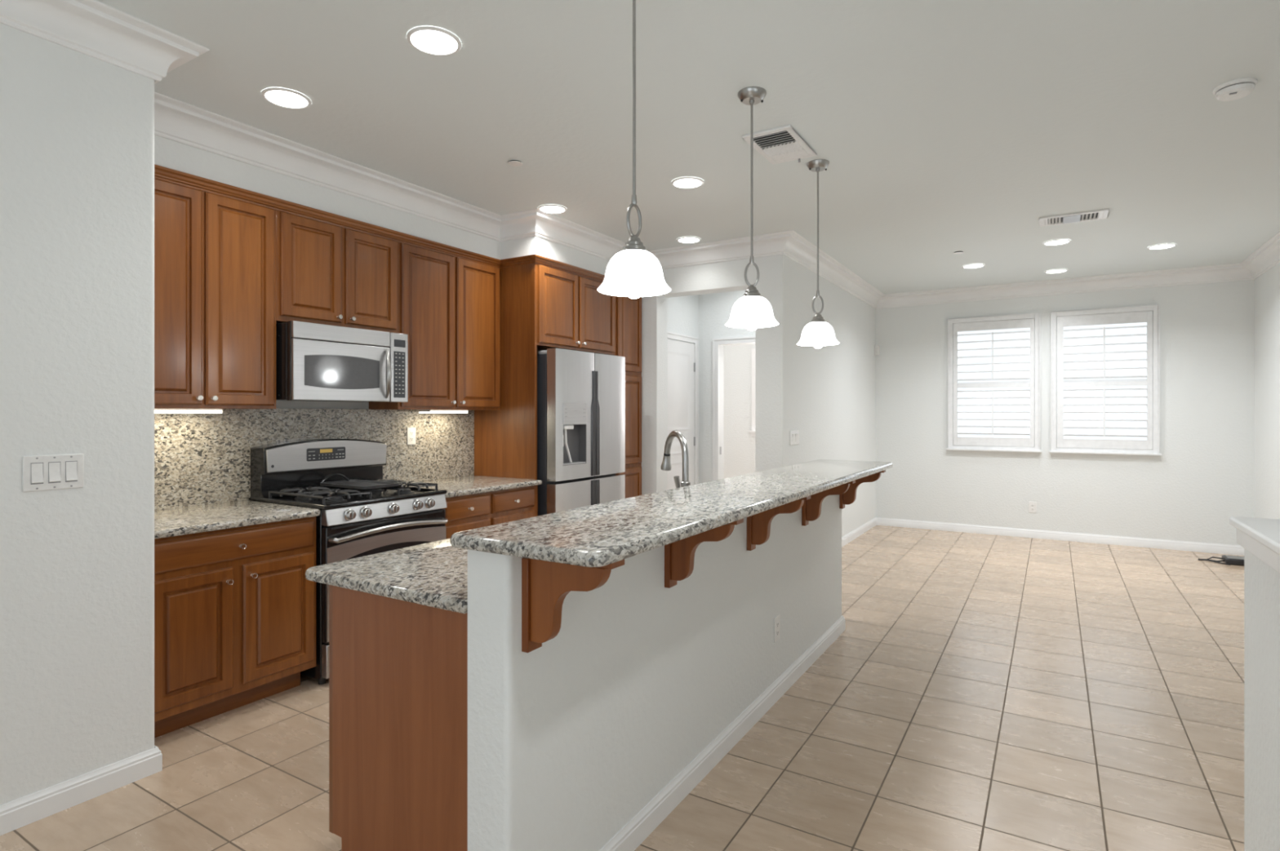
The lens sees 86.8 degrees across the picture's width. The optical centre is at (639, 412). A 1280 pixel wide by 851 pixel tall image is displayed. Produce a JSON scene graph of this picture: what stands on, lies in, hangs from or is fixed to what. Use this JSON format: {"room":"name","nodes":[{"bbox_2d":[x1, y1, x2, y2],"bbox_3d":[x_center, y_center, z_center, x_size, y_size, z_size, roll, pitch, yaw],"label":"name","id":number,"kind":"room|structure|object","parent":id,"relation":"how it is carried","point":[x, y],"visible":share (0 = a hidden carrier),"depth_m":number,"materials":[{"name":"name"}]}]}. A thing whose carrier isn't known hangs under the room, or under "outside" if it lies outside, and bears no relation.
{"room":"kitchen","nodes":[
{"label":"kitchen","id":0,"kind":"room"},
{"bbox_2d":[0,22,154,805],"bbox_3d":[-3.409,-0.020,0.807,0.900,2.740,4.626,0,0,31],"label":"wall","id":1,"kind":"structure","parent":0,"point":[77,129],"depth_m":2.33,"materials":[{"name":"white paint"}]},
{"bbox_2d":[22,453,84,492],"bbox_3d":[-1.973,0.202,2.282,0.013,0.118,0.164,0,0,31],"label":"light switch","id":2,"kind":"object","parent":1,"relation":"attached to","point":[54,472],"visible":1,"depth_m":2.28,"materials":[{"name":"white plastic"}]},
{"bbox_2d":[0,745,162,835],"bbox_3d":[-3.066,1.305,0.606,0.134,0.090,4.640,0,0,31],"label":"baseboard","id":3,"kind":"structure","parent":1,"relation":"attached to","point":[15,815],"depth_m":2.33,"materials":[{"name":"paint"}]},
{"bbox_2d":[250,438,386,475],"bbox_3d":[-1.846,0.243,3.949,0.134,0.178,0.774,0,0,31],"label":"control panel","id":4,"kind":"object","parent":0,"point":[321,455],"depth_m":3.84,"materials":[{"name":"silver metal"}]},
{"bbox_2d":[275,400,368,408],"bbox_3d":[-1.528,-0.020,4.773,0.117,2.740,4.104,0,0,31],"label":"wall","id":5,"kind":"structure","parent":0,"point":[279,404],"depth_m":4.04,"materials":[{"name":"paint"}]},
{"bbox_2d":[154,178,275,408],"bbox_3d":[-2.197,-0.559,3.246,0.328,1.082,0.789,0,0,31],"label":"upper cabinet","id":6,"kind":"object","parent":5,"relation":"attached to","point":[215,255],"visible":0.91,"depth_m":3.24,"materials":[{"name":"brown wood"}]},
{"bbox_2d":[154,408,222,413],"bbox_3d":[-2.242,-0.006,3.196,0.123,0.023,0.460,0,0,31],"label":"light","id":7,"kind":"object","parent":6,"relation":"attached to","point":[156,411],"visible":0.61,"depth_m":3.23,"materials":[{"name":"white plastic"}]},
{"bbox_2d":[154,410,222,413],"bbox_3d":[-2.238,-0.003,3.194,0.115,0.016,0.452,0,0,31],"label":"diffuser","id":8,"kind":"object","parent":7,"relation":"attached to","point":[155,411],"depth_m":3.22,"materials":[{"name":"beige"}]},
{"bbox_2d":[154,164,604,282],"bbox_3d":[-1.131,-1.079,4.421,0.363,0.053,3.906,0,0,31],"label":"crown molding","id":9,"kind":"structure","parent":6,"relation":"attached to","point":[162,173],"depth_m":3.85,"materials":[{"name":"brown wood"}]},
{"bbox_2d":[154,408,474,510],"bbox_3d":[-1.893,0.225,4.038,0.020,0.494,2.457,0,0,31],"label":"backsplash","id":10,"kind":"structure","parent":5,"relation":"attached to","point":[200,459],"depth_m":3.74,"materials":[{"name":"stone"}]},
{"bbox_2d":[407,427,415,444],"bbox_3d":[-1.546,0.160,4.581,0.007,0.115,0.070,0,0,31],"label":"wall outlet","id":11,"kind":"object","parent":10,"relation":"attached to","point":[411,431],"visible":1,"depth_m":4.58,"materials":[{"name":"white plastic"}]},
{"bbox_2d":[275,210,397,333],"bbox_3d":[-1.792,-0.789,3.909,0.328,0.622,0.765,0,0,31],"label":"upper cabinet","id":12,"kind":"object","parent":5,"relation":"attached to","point":[326,273],"visible":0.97,"depth_m":3.79,"materials":[{"name":"brown wood"}]},
{"bbox_2d":[275,320,408,402],"bbox_3d":[-1.729,-0.267,3.865,0.437,0.410,0.732,0,0,31],"label":"microwave","id":13,"kind":"object","parent":12,"relation":"attached to","point":[315,362],"visible":0.96,"depth_m":3.70,"materials":[{"name":"silver metal"}]},
{"bbox_2d":[368,241,499,410],"bbox_3d":[-1.357,-0.559,4.622,0.328,1.082,0.904,0,0,31],"label":"upper cabinet","id":14,"kind":"object","parent":5,"relation":"attached to","point":[448,306],"visible":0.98,"depth_m":4.51,"materials":[{"name":"brown wood"}]},
{"bbox_2d":[417,409,467,413],"bbox_3d":[-1.351,-0.006,4.655,0.123,0.023,0.340,0,0,31],"label":"light","id":15,"kind":"object","parent":14,"relation":"attached to","point":[419,411],"visible":1,"depth_m":4.57,"materials":[{"name":"white plastic"}]},
{"bbox_2d":[418,411,467,413],"bbox_3d":[-1.347,-0.003,4.653,0.115,0.016,0.332,0,0,31],"label":"diffuser","id":16,"kind":"object","parent":15,"relation":"attached to","point":[419,411],"depth_m":4.57,"materials":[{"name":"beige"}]},
{"bbox_2d":[154,135,609,275],"bbox_3d":[-1.265,-1.249,4.501,0.610,0.282,3.914,0,0,31],"label":"wall","id":17,"kind":"structure","parent":0,"point":[168,153],"depth_m":3.87,"materials":[{"name":"white paint"}]},
{"bbox_2d":[537,263,615,355],"bbox_3d":[-0.708,-0.789,5.369,0.658,0.622,1.003,0,0,31],"label":"upper cabinet","id":18,"kind":"object","parent":17,"relation":"attached to","point":[572,314],"visible":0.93,"depth_m":5.14,"materials":[{"name":"brown wood"}]},
{"bbox_2d":[0,0,1279,308],"bbox_3d":[0.522,-1.319,2.622,5.060,0.142,11.820,0,0,31],"label":"crown molding","id":19,"kind":"structure","parent":17,"relation":"attached to","point":[96,29],"depth_m":4.08,"materials":[{"name":"paint"}]},
{"bbox_2d":[0,524,1244,850],"bbox_3d":[0.468,1.375,2.878,8.200,0.050,12.600,0,0,31],"label":"floor","id":20,"kind":"structure","parent":0,"point":[977,692],"depth_m":2.81,"materials":[{"name":"beige tile"}]},
{"bbox_2d":[154,516,315,737],"bbox_3d":[-2.047,0.928,3.151,0.682,0.843,0.782,0,0,31],"label":"base cabinet","id":21,"kind":"object","parent":20,"relation":"on","point":[235,608],"visible":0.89,"depth_m":2.98,"materials":[{"name":"brown wood"}]},
{"bbox_2d":[154,500,319,539],"bbox_3d":[-2.049,0.489,3.155,0.675,0.035,0.786,0,0,31],"label":"countertop","id":22,"kind":"structure","parent":21,"relation":"on","point":[183,521],"depth_m":3.11,"materials":[{"name":"stone"}]},
{"bbox_2d":[248,438,448,684],"bbox_3d":[-1.591,0.752,3.793,0.732,1.196,0.788,0,0,31],"label":"gas range","id":23,"kind":"object","parent":20,"relation":"on","point":[351,523],"visible":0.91,"depth_m":3.65,"materials":[{"name":"silver metal"}]},
{"bbox_2d":[248,486,447,510],"bbox_3d":[-1.617,0.466,3.809,0.671,0.025,0.788,0,0,31],"label":"cooktop","id":24,"kind":"object","parent":23,"relation":"in","point":[380,497],"depth_m":3.62,"materials":[{"name":"black metal"}]},
{"bbox_2d":[320,473,398,490],"bbox_3d":[-1.562,0.380,3.765,0.410,0.068,0.230,0,0,31],"label":"griddle","id":25,"kind":"object","parent":23,"relation":"on","point":[361,485],"visible":1,"depth_m":3.76,"materials":[{"name":"black metal"}]},
{"bbox_2d":[328,585,467,850],"bbox_3d":[0.092,0.928,3.132,0.600,0.843,2.956,0,0,31],"label":"base cabinet","id":26,"kind":"object","parent":20,"relation":"on","point":[398,668],"visible":0.23,"depth_m":1.87,"materials":[{"name":"brown wood"}]},
{"bbox_2d":[305,538,467,613],"bbox_3d":[0.052,0.489,3.154,0.692,0.035,3.012,0,0,31],"label":"countertop","id":27,"kind":"structure","parent":26,"relation":"on","point":[434,574],"depth_m":1.99,"materials":[{"name":"stone"}]},
{"bbox_2d":[661,430,690,488],"bbox_3d":[0.165,0.276,3.011,0.095,0.392,0.294,0,0,-11],"label":"faucet","id":28,"kind":"object","parent":27,"relation":"on","point":[666,464],"visible":0.73,"depth_m":2.94,"materials":[{"name":"silver metal"}]},
{"bbox_2d":[442,485,537,539],"bbox_3d":[-1.200,0.928,4.538,0.682,0.843,0.884,0,0,31],"label":"base cabinet","id":29,"kind":"object","parent":20,"relation":"on","point":[470,512],"visible":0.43,"depth_m":4.36,"materials":[{"name":"brown wood"}]},
{"bbox_2d":[402,475,542,497],"bbox_3d":[-1.205,0.489,4.537,0.675,0.035,0.889,0,0,31],"label":"countertop","id":30,"kind":"structure","parent":29,"relation":"on","point":[468,485],"depth_m":4.50,"materials":[{"name":"stone"}]},
{"bbox_2d":[474,263,537,479],"bbox_3d":[-0.995,0.125,4.943,0.610,2.450,0.022,0,0,31],"label":"end panel","id":31,"kind":"object","parent":20,"relation":"on","point":[505,438],"visible":0.33,"depth_m":4.87,"materials":[{"name":"brown wood"}]},
{"bbox_2d":[537,348,625,515],"bbox_3d":[-0.661,0.450,5.307,0.741,1.800,0.901,0,0,31],"label":"refrigerator","id":32,"kind":"object","parent":20,"relation":"on","point":[581,395],"visible":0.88,"depth_m":4.98,"materials":[{"name":"silver metal"}]},
{"bbox_2d":[613,296,641,498],"bbox_3d":[-0.349,0.125,5.984,0.630,2.450,0.422,0,0,31],"label":"pantry cabinet","id":33,"kind":"object","parent":20,"relation":"on","point":[628,310],"visible":0.3,"depth_m":5.85,"materials":[{"name":"brown wood"}]},
{"bbox_2d":[1197,555,1244,565],"bbox_3d":[5.253,1.321,6.064,0.392,0.055,0.234,0,0,31],"label":"modem","id":34,"kind":"object","parent":20,"relation":"on","point":[1228,560],"visible":0.71,"depth_m":6.03,"materials":[{"name":"black plastic"}]},
{"bbox_2d":[467,494,841,850],"bbox_3d":[0.412,0.844,2.944,0.135,1.012,3.015,0,0,31],"label":"wall","id":35,"kind":"structure","parent":0,"point":[570,737],"depth_m":2.04,"materials":[{"name":"white paint"}]},
{"bbox_2d":[521,558,624,653],"bbox_3d":[-0.163,0.464,1.626,0.257,0.249,0.070,0,0,31],"label":"corbel","id":36,"kind":"object","parent":35,"relation":"attached to","point":[545,585],"visible":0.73,"depth_m":1.64,"materials":[{"name":"brown wood"}]},
{"bbox_2d":[450,459,893,568],"bbox_3d":[0.531,0.321,2.916,0.468,0.035,3.152,0,0,31],"label":"bar","id":37,"kind":"object","parent":35,"relation":"on","point":[604,534],"visible":1,"depth_m":1.98,"materials":[{"name":"stone"}]},
{"bbox_2d":[664,518,743,588],"bbox_3d":[0.209,0.464,2.236,0.257,0.249,0.070,0,0,31],"label":"corbel","id":38,"kind":"object","parent":35,"relation":"attached to","point":[679,556],"visible":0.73,"depth_m":2.25,"materials":[{"name":"brown wood"}]},
{"bbox_2d":[773,614,779,643],"bbox_3d":[0.646,1.020,3.193,0.007,0.115,0.070,0,0,31],"label":"wall outlet","id":39,"kind":"object","parent":35,"relation":"attached to","point":[776,620],"visible":1,"depth_m":3.18,"materials":[{"name":"white plastic"}]},
{"bbox_2d":[746,495,810,551],"bbox_3d":[0.582,0.464,2.847,0.257,0.249,0.070,0,0,31],"label":"corbel","id":40,"kind":"object","parent":35,"relation":"attached to","point":[758,526],"visible":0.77,"depth_m":2.86,"materials":[{"name":"brown wood"}]},
{"bbox_2d":[801,480,855,526],"bbox_3d":[0.967,0.464,3.478,0.257,0.249,0.070,0,0,31],"label":"corbel","id":41,"kind":"object","parent":35,"relation":"attached to","point":[811,508],"visible":0.66,"depth_m":3.49,"materials":[{"name":"brown wood"}]},
{"bbox_2d":[839,470,885,509],"bbox_3d":[1.347,0.464,4.101,0.257,0.249,0.070,0,0,31],"label":"corbel","id":42,"kind":"object","parent":35,"relation":"attached to","point":[849,497],"visible":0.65,"depth_m":4.11,"materials":[{"name":"brown wood"}]},
{"bbox_2d":[598,517,1244,850],"bbox_3d":[1.121,1.305,2.256,3.657,0.090,11.820,0,0,31],"label":"baseboard","id":43,"kind":"structure","parent":35,"relation":"attached to","point":[629,837],"depth_m":3.22,"materials":[{"name":"paint"}]},
{"bbox_2d":[667,294,698,344],"bbox_3d":[0.307,-0.020,6.625,0.120,2.740,0.970,0,0,31],"label":"wall","id":44,"kind":"structure","parent":0,"point":[682,311],"depth_m":6.73,"materials":[{"name":"white paint"}]},
{"bbox_2d":[667,331,698,489],"bbox_3d":[0.366,0.291,6.586,0.023,2.117,0.868,0,0,31],"label":"door","id":45,"kind":"structure","parent":44,"relation":"in","point":[682,357],"depth_m":6.67,"materials":[{"name":"paint"}]},
{"bbox_2d":[96,0,1279,294],"bbox_3d":[0.468,-1.436,2.878,8.200,0.108,12.600,0,0,31],"label":"ceiling","id":46,"kind":"structure","parent":0,"point":[944,128],"depth_m":3.16,"materials":[{"name":"white paint"}]},
{"bbox_2d":[261,87,311,108],"bbox_3d":[-1.560,-1.386,2.991,0.196,0.008,0.196,0,0,31],"label":"recessed light","id":47,"kind":"object","parent":46,"relation":"in","point":[283,97],"visible":1,"depth_m":2.98,"materials":[{"name":"white plastic"}]},
{"bbox_2d":[406,26,461,55],"bbox_3d":[-0.769,-1.386,2.531,0.196,0.008,0.196,0,0,31],"label":"recessed light","id":48,"kind":"object","parent":46,"relation":"in","point":[435,41],"visible":1,"depth_m":2.52,"materials":[{"name":"white"}]},
{"bbox_2d":[507,160,522,166],"bbox_3d":[-0.692,-1.385,3.761,0.080,0.011,0.080,0,0,31],"label":"sprinkler cover","id":49,"kind":"object","parent":46,"relation":"attached to","point":[513,162],"visible":1,"depth_m":3.75,"materials":[{"name":"white plastic"}]},
{"bbox_2d":[537,204,566,213],"bbox_3d":[-0.597,-1.386,4.617,0.196,0.008,0.196,0,0,31],"label":"recessed light","id":50,"kind":"object","parent":46,"relation":"in","point":[551,209],"visible":1,"depth_m":4.61,"materials":[{"name":"white"}]},
{"bbox_2d":[597,0,671,298],"bbox_3d":[-0.018,-0.873,2.120,0.232,1.034,0.232,0,0,-21],"label":"pendant light","id":51,"kind":"object","parent":46,"relation":"hanging from","point":[633,272],"visible":1,"depth_m":2.09,"materials":[{"name":"white glass"}]},
{"bbox_2d":[671,177,703,188],"bbox_3d":[0.287,-1.386,4.089,0.196,0.008,0.196,0,0,31],"label":"recessed light","id":52,"kind":"object","parent":46,"relation":"in","point":[683,182],"visible":1,"depth_m":4.07,"materials":[{"name":"white"}]},
{"bbox_2d":[676,236,701,243],"bbox_3d":[0.393,-1.386,5.442,0.196,0.008,0.196,0,0,31],"label":"recessed light","id":53,"kind":"object","parent":46,"relation":"in","point":[685,239],"visible":1,"depth_m":5.42,"materials":[{"name":"white"}]},
{"bbox_2d":[724,86,778,330],"bbox_3d":[0.487,-0.873,2.948,0.232,1.034,0.232,0,0,31],"label":"pendant light","id":54,"kind":"object","parent":46,"relation":"hanging from","point":[751,312],"visible":1,"depth_m":2.92,"materials":[{"name":"white glass"}]},
{"bbox_2d":[742,124,817,164],"bbox_3d":[0.732,-1.375,3.516,0.255,0.030,0.435,0,0,31],"label":"ceiling vent","id":55,"kind":"object","parent":46,"relation":"in","point":[780,144],"visible":1,"depth_m":3.50,"materials":[{"name":"white metal"}]},
{"bbox_2d":[796,159,839,348],"bbox_3d":[0.993,-0.873,3.776,0.232,1.034,0.232,0,0,31],"label":"pendant light","id":56,"kind":"object","parent":46,"relation":"hanging from","point":[818,333],"visible":1,"depth_m":3.74,"materials":[{"name":"white glass"}]},
{"bbox_2d":[953,251,964,254],"bbox_3d":[2.763,-1.385,5.870,0.080,0.011,0.080,0,0,31],"label":"sprinkler cover","id":57,"kind":"object","parent":46,"relation":"attached to","point":[956,252],"visible":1,"depth_m":5.85,"materials":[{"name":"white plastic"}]},
{"bbox_2d":[962,263,985,268],"bbox_3d":[3.159,-1.386,6.413,0.196,0.008,0.196,0,0,31],"label":"recessed light","id":58,"kind":"object","parent":46,"relation":"in","point":[973,265],"visible":1,"depth_m":6.41,"materials":[{"name":"white"}]},
{"bbox_2d":[1044,269,1067,273],"bbox_3d":[4.085,-1.386,6.645,0.196,0.008,0.196,0,0,31],"label":"recessed light","id":59,"kind":"object","parent":46,"relation":"in","point":[1053,271],"visible":1,"depth_m":6.64,"materials":[{"name":"white"}]},
{"bbox_2d":[1043,239,1071,245],"bbox_3d":[3.397,-1.386,5.518,0.196,0.008,0.196,0,0,31],"label":"recessed light","id":60,"kind":"object","parent":46,"relation":"in","point":[1059,242],"visible":1,"depth_m":5.50,"materials":[{"name":"white"}]},
{"bbox_2d":[1039,208,1109,226],"bbox_3d":[3.082,-1.381,4.820,0.416,0.017,0.240,0,0,31],"label":"ceiling vent","id":61,"kind":"object","parent":46,"relation":"in","point":[1099,214],"visible":1,"depth_m":4.80,"materials":[{"name":"white metal"}]},
{"bbox_2d":[1146,243,1177,249],"bbox_3d":[4.361,-1.386,5.657,0.196,0.008,0.196,0,0,31],"label":"recessed light","id":62,"kind":"object","parent":46,"relation":"in","point":[1166,246],"visible":1,"depth_m":5.65,"materials":[{"name":"white"}]},
{"bbox_2d":[1213,77,1257,101],"bbox_3d":[2.533,-1.367,2.883,0.144,0.046,0.144,0,0,31],"label":"smoke detector","id":63,"kind":"object","parent":46,"relation":"attached to","point":[1233,90],"visible":1,"depth_m":2.85,"materials":[{"name":"white plastic"}]},
{"bbox_2d":[641,254,791,495],"bbox_3d":[0.307,-0.020,5.945,2.030,2.740,0.190,0,0,31],"label":"wall","id":64,"kind":"structure","parent":0,"point":[773,344],"depth_m":5.55,"materials":[{"name":"white paint"}]},
{"bbox_2d":[698,289,755,484],"bbox_3d":[0.347,-0.020,7.239,3.050,2.740,0.120,0,0,31],"label":"wall","id":65,"kind":"structure","parent":0,"point":[715,308],"depth_m":6.96,"materials":[{"name":"white paint"}]},
{"bbox_2d":[712,336,755,480],"bbox_3d":[1.133,0.299,6.708,0.879,2.102,0.078,0,0,31],"label":"door frame","id":66,"kind":"structure","parent":65,"relation":"in","point":[716,342],"depth_m":6.89,"materials":[{"name":"paint"}]},
{"bbox_2d":[791,259,875,537],"bbox_3d":[1.973,-0.020,6.850,0.130,2.740,3.090,0,0,31],"label":"wall","id":67,"kind":"structure","parent":0,"point":[833,387],"depth_m":6.63,"materials":[{"name":"white paint"}]},
{"bbox_2d":[789,430,799,445],"bbox_3d":[1.257,0.207,5.540,0.013,0.116,0.225,0,0,31],"label":"light switch","id":68,"kind":"object","parent":67,"relation":"attached to","point":[793,435],"visible":1,"depth_m":5.53,"materials":[{"name":"white plastic"}]},
{"bbox_2d":[874,345,879,355],"bbox_3d":[2.831,-0.742,8.091,0.042,0.113,0.077,0,0,31],"label":"wall sensor","id":69,"kind":"object","parent":67,"relation":"attached to","point":[876,347],"visible":1,"depth_m":8.06,"materials":[{"name":"white plastic"}]},
{"bbox_2d":[724,279,1254,546],"bbox_3d":[3.030,-0.020,8.103,6.730,2.740,0.150,0,0,31],"label":"wall","id":70,"kind":"structure","parent":0,"point":[1203,476],"depth_m":7.06,"materials":[{"name":"white paint"}]},
{"bbox_2d":[748,348,755,436],"bbox_3d":[2.035,-0.260,8.641,1.330,1.160,0.141,0,0,31],"label":"window","id":71,"kind":"structure","parent":70,"relation":"in","point":[753,432],"depth_m":8.93,"materials":[{"name":"paint"}]},
{"bbox_2d":[946,312,1041,453],"bbox_3d":[3.892,-0.319,7.471,0.930,1.491,0.090,0,0,31],"label":"plantation shutter","id":72,"kind":"object","parent":70,"relation":"attached to","point":[1033,444],"visible":1,"depth_m":7.44,"materials":[{"name":"paint"}]},
{"bbox_2d":[957,381,1030,383],"bbox_3d":[3.950,-0.320,7.565,0.860,1.340,0.050,0,0,31],"label":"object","id":73,"kind":"structure","parent":70,"relation":"in","point":[1017,381],"depth_m":7.55,"materials":[{"name":"paint"}]},
{"bbox_2d":[1028,502,1035,512],"bbox_3d":[4.223,1.020,7.283,0.070,0.115,0.007,0,0,31],"label":"wall outlet","id":74,"kind":"object","parent":70,"relation":"attached to","point":[1032,505],"visible":1,"depth_m":7.28,"materials":[{"name":"white plastic"}]},
{"bbox_2d":[1062,378,1146,382],"bbox_3d":[4.810,-0.320,7.040,0.876,1.340,0.050,0,0,31],"label":"rail","id":75,"kind":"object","parent":70,"relation":"in","point":[1135,380],"depth_m":7.01,"materials":[{"name":"paint"}]},
{"bbox_2d":[1048,304,1161,456],"bbox_3d":[4.752,-0.320,6.946,0.947,1.493,0.090,0,0,31],"label":"plantation shutter","id":76,"kind":"object","parent":70,"relation":"attached to","point":[1134,314],"visible":1,"depth_m":6.92,"materials":[{"name":"paint"}]},
{"bbox_2d":[1244,548,1279,850],"bbox_3d":[0.625,0.833,0.067,0.133,1.035,3.965,0,0,31],"label":"wall","id":77,"kind":"structure","parent":0,"point":[1261,581],"depth_m":1.65,"materials":[{"name":"white paint"}]},
{"bbox_2d":[1229,516,1279,573],"bbox_3d":[0.630,0.315,0.068,0.195,0.070,4.012,0,0,31],"label":"cap","id":78,"kind":"object","parent":77,"relation":"on","point":[1260,537],"visible":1,"depth_m":1.63,"materials":[{"name":"paint"}]},
{"bbox_2d":[1254,262,1279,519],"bbox_3d":[2.733,-0.020,1.272,0.120,2.740,11.820,0,0,31],"label":"wall","id":79,"kind":"structure","parent":0,"point":[1267,286],"depth_m":5.94,"materials":[{"name":"white paint"}]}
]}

